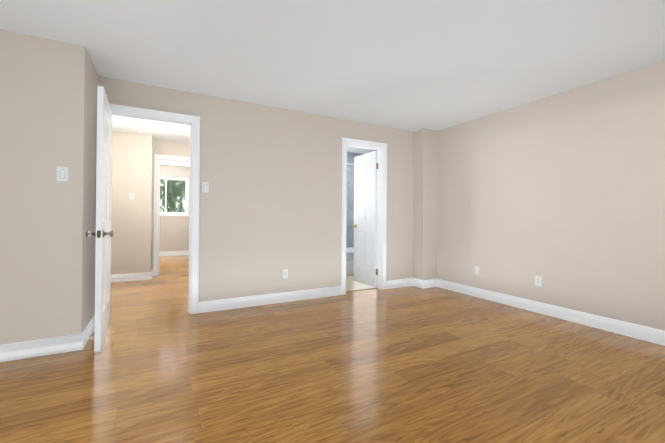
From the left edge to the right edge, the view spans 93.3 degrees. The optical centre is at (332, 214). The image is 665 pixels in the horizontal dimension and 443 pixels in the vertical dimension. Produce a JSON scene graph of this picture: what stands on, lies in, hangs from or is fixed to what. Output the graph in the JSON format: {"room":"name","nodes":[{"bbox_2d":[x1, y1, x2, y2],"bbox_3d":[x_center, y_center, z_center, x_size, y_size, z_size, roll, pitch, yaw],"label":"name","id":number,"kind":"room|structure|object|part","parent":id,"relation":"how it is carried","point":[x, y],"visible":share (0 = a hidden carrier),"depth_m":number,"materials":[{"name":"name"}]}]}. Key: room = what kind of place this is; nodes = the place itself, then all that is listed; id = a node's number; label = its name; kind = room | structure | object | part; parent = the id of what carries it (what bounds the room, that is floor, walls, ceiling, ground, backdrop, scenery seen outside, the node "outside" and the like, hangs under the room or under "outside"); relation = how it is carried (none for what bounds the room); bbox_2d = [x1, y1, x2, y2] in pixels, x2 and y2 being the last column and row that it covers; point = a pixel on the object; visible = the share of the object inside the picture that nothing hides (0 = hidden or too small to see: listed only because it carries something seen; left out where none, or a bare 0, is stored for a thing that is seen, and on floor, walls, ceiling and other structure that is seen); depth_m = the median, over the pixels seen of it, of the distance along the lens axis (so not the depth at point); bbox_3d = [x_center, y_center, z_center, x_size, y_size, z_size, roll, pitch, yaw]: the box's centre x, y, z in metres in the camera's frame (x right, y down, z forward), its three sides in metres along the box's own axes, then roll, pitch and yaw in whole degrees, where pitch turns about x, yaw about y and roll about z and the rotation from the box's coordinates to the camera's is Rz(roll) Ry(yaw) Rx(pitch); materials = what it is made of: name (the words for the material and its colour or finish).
{"room":"empty bedroom","nodes":[
{"label":"empty bedroom","id":0,"kind":"room"},
{"bbox_2d":[0,29,97,344],"bbox_3d":[-3.193,-0.149,2.301,2.300,2.440,0.710,1,0,-28],"label":"wall","id":1,"kind":"structure","parent":0,"point":[48,106],"depth_m":2.42,"materials":[{"name":"paint"}]},
{"bbox_2d":[56,166,67,180],"bbox_3d":[-2.123,-0.321,2.467,0.070,0.114,0.010,1,0,-28],"label":"light switch","id":2,"kind":"object","parent":1,"relation":"attached to","point":[62,173],"visible":1,"depth_m":2.46,"materials":[{"name":"white plastic"}]},
{"label":"panel","id":3,"kind":"part","parent":2,"relation":"part of","materials":[{"name":"white plastic"}]},
{"bbox_2d":[84,315,94,339],"bbox_3d":[-2.150,1.019,2.781,0.014,0.124,0.578,1,0,-28],"label":"baseboard","id":4,"kind":"structure","parent":1,"relation":"attached to","point":[90,327],"depth_m":2.82,"materials":[{"name":"white wood"}]},
{"bbox_2d":[111,131,152,274],"bbox_3d":[-3.871,-0.134,5.143,1.590,2.440,0.420,1,0,-28],"label":"wall","id":5,"kind":"structure","parent":0,"point":[131,220],"depth_m":5.20,"materials":[{"name":"paint"}]},
{"bbox_2d":[129,193,133,199],"bbox_3d":[-3.323,-0.300,5.193,0.070,0.114,0.010,1,0,-28],"label":"light switch","id":6,"kind":"object","parent":5,"relation":"attached to","point":[131,196],"visible":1,"depth_m":5.19,"materials":[{"name":"white plastic"}]},
{"bbox_2d":[111,270,151,281],"bbox_3d":[-3.717,1.024,4.975,1.484,0.124,0.014,1,0,-28],"label":"baseboard","id":7,"kind":"structure","parent":5,"relation":"attached to","point":[145,275],"depth_m":5.18,"materials":[{"name":"white wood"}]},
{"bbox_2d":[152,139,189,268],"bbox_3d":[-2.435,-0.117,6.083,1.830,2.440,0.120,1,0,-28],"label":"wall","id":8,"kind":"structure","parent":0,"point":[162,147],"depth_m":5.70,"materials":[{"name":"paint"}]},
{"bbox_2d":[153,154,189,275],"bbox_3d":[-2.807,0.008,5.871,0.926,2.181,0.142,1,0,-28],"label":"door frame","id":9,"kind":"structure","parent":8,"relation":"attached to","point":[157,157],"depth_m":5.62,"materials":[{"name":"white wood"}]},
{"bbox_2d":[159,165,189,251],"bbox_3d":[-4.958,-0.118,8.281,2.640,2.440,0.160,1,0,-28],"label":"wall","id":10,"kind":"structure","parent":0,"point":[174,233],"depth_m":8.54,"materials":[{"name":"paint"}]},
{"bbox_2d":[159,250,188,255],"bbox_3d":[-4.934,1.039,8.192,2.380,0.124,0.014,1,0,-28],"label":"baseboard","id":11,"kind":"structure","parent":10,"relation":"attached to","point":[164,253],"depth_m":8.51,"materials":[{"name":"white wood"}]},
{"bbox_2d":[160,176,188,215],"bbox_3d":[-4.593,-0.510,8.465,1.350,1.070,0.175,1,0,-28],"label":"window","id":12,"kind":"structure","parent":10,"relation":"in","point":[186,180],"depth_m":8.67,"materials":[{"name":"white"}]},
{"bbox_2d":[98,76,413,301],"bbox_3d":[-0.188,-0.116,4.252,4.840,2.440,0.110,1,0,-28],"label":"wall","id":13,"kind":"structure","parent":0,"point":[270,203],"depth_m":3.90,"materials":[{"name":"paint"}]},
{"bbox_2d":[86,86,112,352],"bbox_3d":[-2.015,0.031,2.775,0.176,2.078,0.768,1,0,-31],"label":"door","id":14,"kind":"structure","parent":13,"relation":"in","point":[103,233],"depth_m":2.51,"materials":[{"name":"white wood"}]},
{"bbox_3d":[-1.846,0.151,2.488,0.176,0.064,0.103,1,0,-31],"label":"knob","id":15,"kind":"part","parent":14,"relation":"part of","materials":[{"name":"silver metal"}]},
{"bbox_2d":[109,103,199,313],"bbox_3d":[-1.916,-0.004,3.326,0.920,2.181,0.154,1,0,-28],"label":"door frame","id":16,"kind":"structure","parent":13,"relation":"attached to","point":[195,120],"depth_m":3.46,"materials":[{"name":"white wood"}]},
{"bbox_2d":[202,182,208,191],"bbox_3d":[-1.424,-0.309,3.523,0.070,0.114,0.010,1,0,-28],"label":"light switch","id":17,"kind":"object","parent":13,"relation":"attached to","point":[205,186],"visible":1,"depth_m":3.52,"materials":[{"name":"white plastic"}]},
{"bbox_2d":[198,286,340,312],"bbox_3d":[-0.684,1.037,3.912,1.824,0.124,0.014,1,0,-28],"label":"baseboard","id":18,"kind":"structure","parent":13,"relation":"attached to","point":[257,300],"depth_m":3.84,"materials":[{"name":"white wood"}]},
{"bbox_2d":[283,269,287,278],"bbox_3d":[-0.595,0.745,3.964,0.070,0.114,0.008,1,0,-28],"label":"electrical outlet","id":19,"kind":"object","parent":13,"relation":"attached to","point":[285,273],"visible":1,"depth_m":3.96,"materials":[{"name":"white plastic"}]},
{"bbox_2d":[341,137,386,294],"bbox_3d":[0.436,0.021,4.587,0.772,2.181,0.154,1,0,-28],"label":"door frame","id":20,"kind":"structure","parent":13,"relation":"attached to","point":[346,141],"depth_m":4.68,"materials":[{"name":"white wood"}]},
{"bbox_2d":[352,151,376,286],"bbox_3d":[0.519,0.064,5.036,0.175,2.078,0.622,1,0,-28],"label":"bathroom door","id":21,"kind":"structure","parent":13,"relation":"in","point":[364,225],"depth_m":4.99,"materials":[{"name":"white wood"}]},
{"bbox_2d":[386,278,415,288],"bbox_3d":[1.036,1.055,4.834,0.539,0.124,0.014,1,0,-28],"label":"baseboard","id":22,"kind":"structure","parent":13,"relation":"attached to","point":[398,283],"depth_m":4.84,"materials":[{"name":"white wood"}]},
{"bbox_2d":[0,255,664,442],"bbox_3d":[-1.241,1.144,3.757,7.140,0.100,11.640,1,0,-28],"label":"floor","id":23,"kind":"structure","parent":0,"point":[411,364],"depth_m":2.12,"materials":[{"name":"brown wood"}]},
{"bbox_2d":[0,330,87,361],"bbox_3d":[-2.957,1.008,2.013,2.164,0.124,0.014,1,0,-28],"label":"baseboard","id":24,"kind":"structure","parent":23,"relation":"on","point":[33,348],"depth_m":2.40,"materials":[{"name":"white wood"}]},
{"bbox_2d":[0,0,664,166],"bbox_3d":[-1.224,-1.396,3.775,7.140,0.100,11.640,1,0,-28],"label":"ceiling","id":25,"kind":"structure","parent":0,"point":[416,65],"depth_m":2.54,"materials":[{"name":"paint"}]},
{"bbox_2d":[346,152,362,247],"bbox_3d":[-0.043,-0.099,6.435,2.520,2.440,0.120,1,0,-28],"label":"wall","id":26,"kind":"structure","parent":0,"point":[350,157],"depth_m":6.59,"materials":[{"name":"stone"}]},
{"bbox_2d":[346,275,376,291],"bbox_3d":[0.336,1.113,5.579,2.400,0.010,1.740,1,0,-28],"label":"floor","id":27,"kind":"structure","parent":0,"point":[352,284],"depth_m":4.90,"materials":[{"name":"beige tile"}]},
{"bbox_2d":[346,247,353,275],"bbox_3d":[0.478,0.898,6.216,1.548,0.430,0.748,1,0,-28],"label":"bathtub","id":28,"kind":"object","parent":27,"relation":"on","point":[349,265],"depth_m":5.71,"materials":[{"name":"white ceramic"}]},
{"bbox_2d":[413,128,437,279],"bbox_3d":[1.460,-0.100,4.949,0.295,2.440,0.220,1,0,-28],"label":"wall","id":29,"kind":"structure","parent":0,"point":[425,158],"depth_m":4.86,"materials":[{"name":"paint"}]},
{"bbox_2d":[420,279,435,288],"bbox_3d":[1.494,1.058,4.830,0.289,0.124,0.014,1,0,-28],"label":"baseboard","id":30,"kind":"structure","parent":29,"relation":"attached to","point":[430,283],"depth_m":4.81,"materials":[{"name":"white wood"}]},
{"bbox_2d":[437,60,664,330],"bbox_3d":[2.938,-0.106,2.632,0.120,2.440,5.700,1,0,-28],"label":"wall","id":31,"kind":"structure","parent":0,"point":[562,194],"depth_m":3.33,"materials":[{"name":"paint"}]},
{"bbox_2d":[475,266,478,274],"bbox_3d":[1.969,0.759,4.288,0.008,0.114,0.070,1,0,-28],"label":"electrical outlet","id":32,"kind":"object","parent":31,"relation":"attached to","point":[476,270],"visible":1,"depth_m":4.28,"materials":[{"name":"white plastic"}]},
{"bbox_2d":[535,276,541,286],"bbox_3d":[2.347,0.757,3.583,0.008,0.114,0.070,1,0,-28],"label":"electrical outlet","id":33,"kind":"object","parent":31,"relation":"attached to","point":[538,280],"visible":1,"depth_m":3.58,"materials":[{"name":"white plastic"}]},
{"bbox_2d":[436,279,664,345],"bbox_3d":[2.888,1.051,2.562,0.014,0.124,5.330,1,0,-28],"label":"baseboard","id":34,"kind":"structure","parent":31,"relation":"attached to","point":[653,335],"depth_m":3.32,"materials":[{"name":"white wood"}]},
{"bbox_3d":[1.454,-0.091,6.183,0.120,2.440,1.740,1,0,-28],"label":"wall","id":35,"kind":"structure","parent":0,"visible":0},
{"bbox_3d":[0.317,-0.910,5.666,2.388,0.063,0.060,1,0,-28],"label":"curtain rod","id":36,"kind":"object","parent":35,"relation":"attached to","visible":0},
{"bbox_2d":[346,166,353,259],"bbox_3d":[0.781,-0.020,5.913,1.280,1.685,0.064,1,0,-28],"label":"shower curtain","id":37,"kind":"object","parent":36,"relation":"hanging from","point":[348,210],"visible":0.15,"depth_m":5.66,"materials":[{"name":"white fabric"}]},
{"label":"outside","id":38,"kind":"structure","parent":0,"visible":0},
{"bbox_2d":[160,179,184,211],"bbox_3d":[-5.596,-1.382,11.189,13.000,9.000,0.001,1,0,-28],"label":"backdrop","id":39,"kind":"structure","parent":38,"point":[174,206],"depth_m":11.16,"materials":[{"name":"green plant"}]}
]}

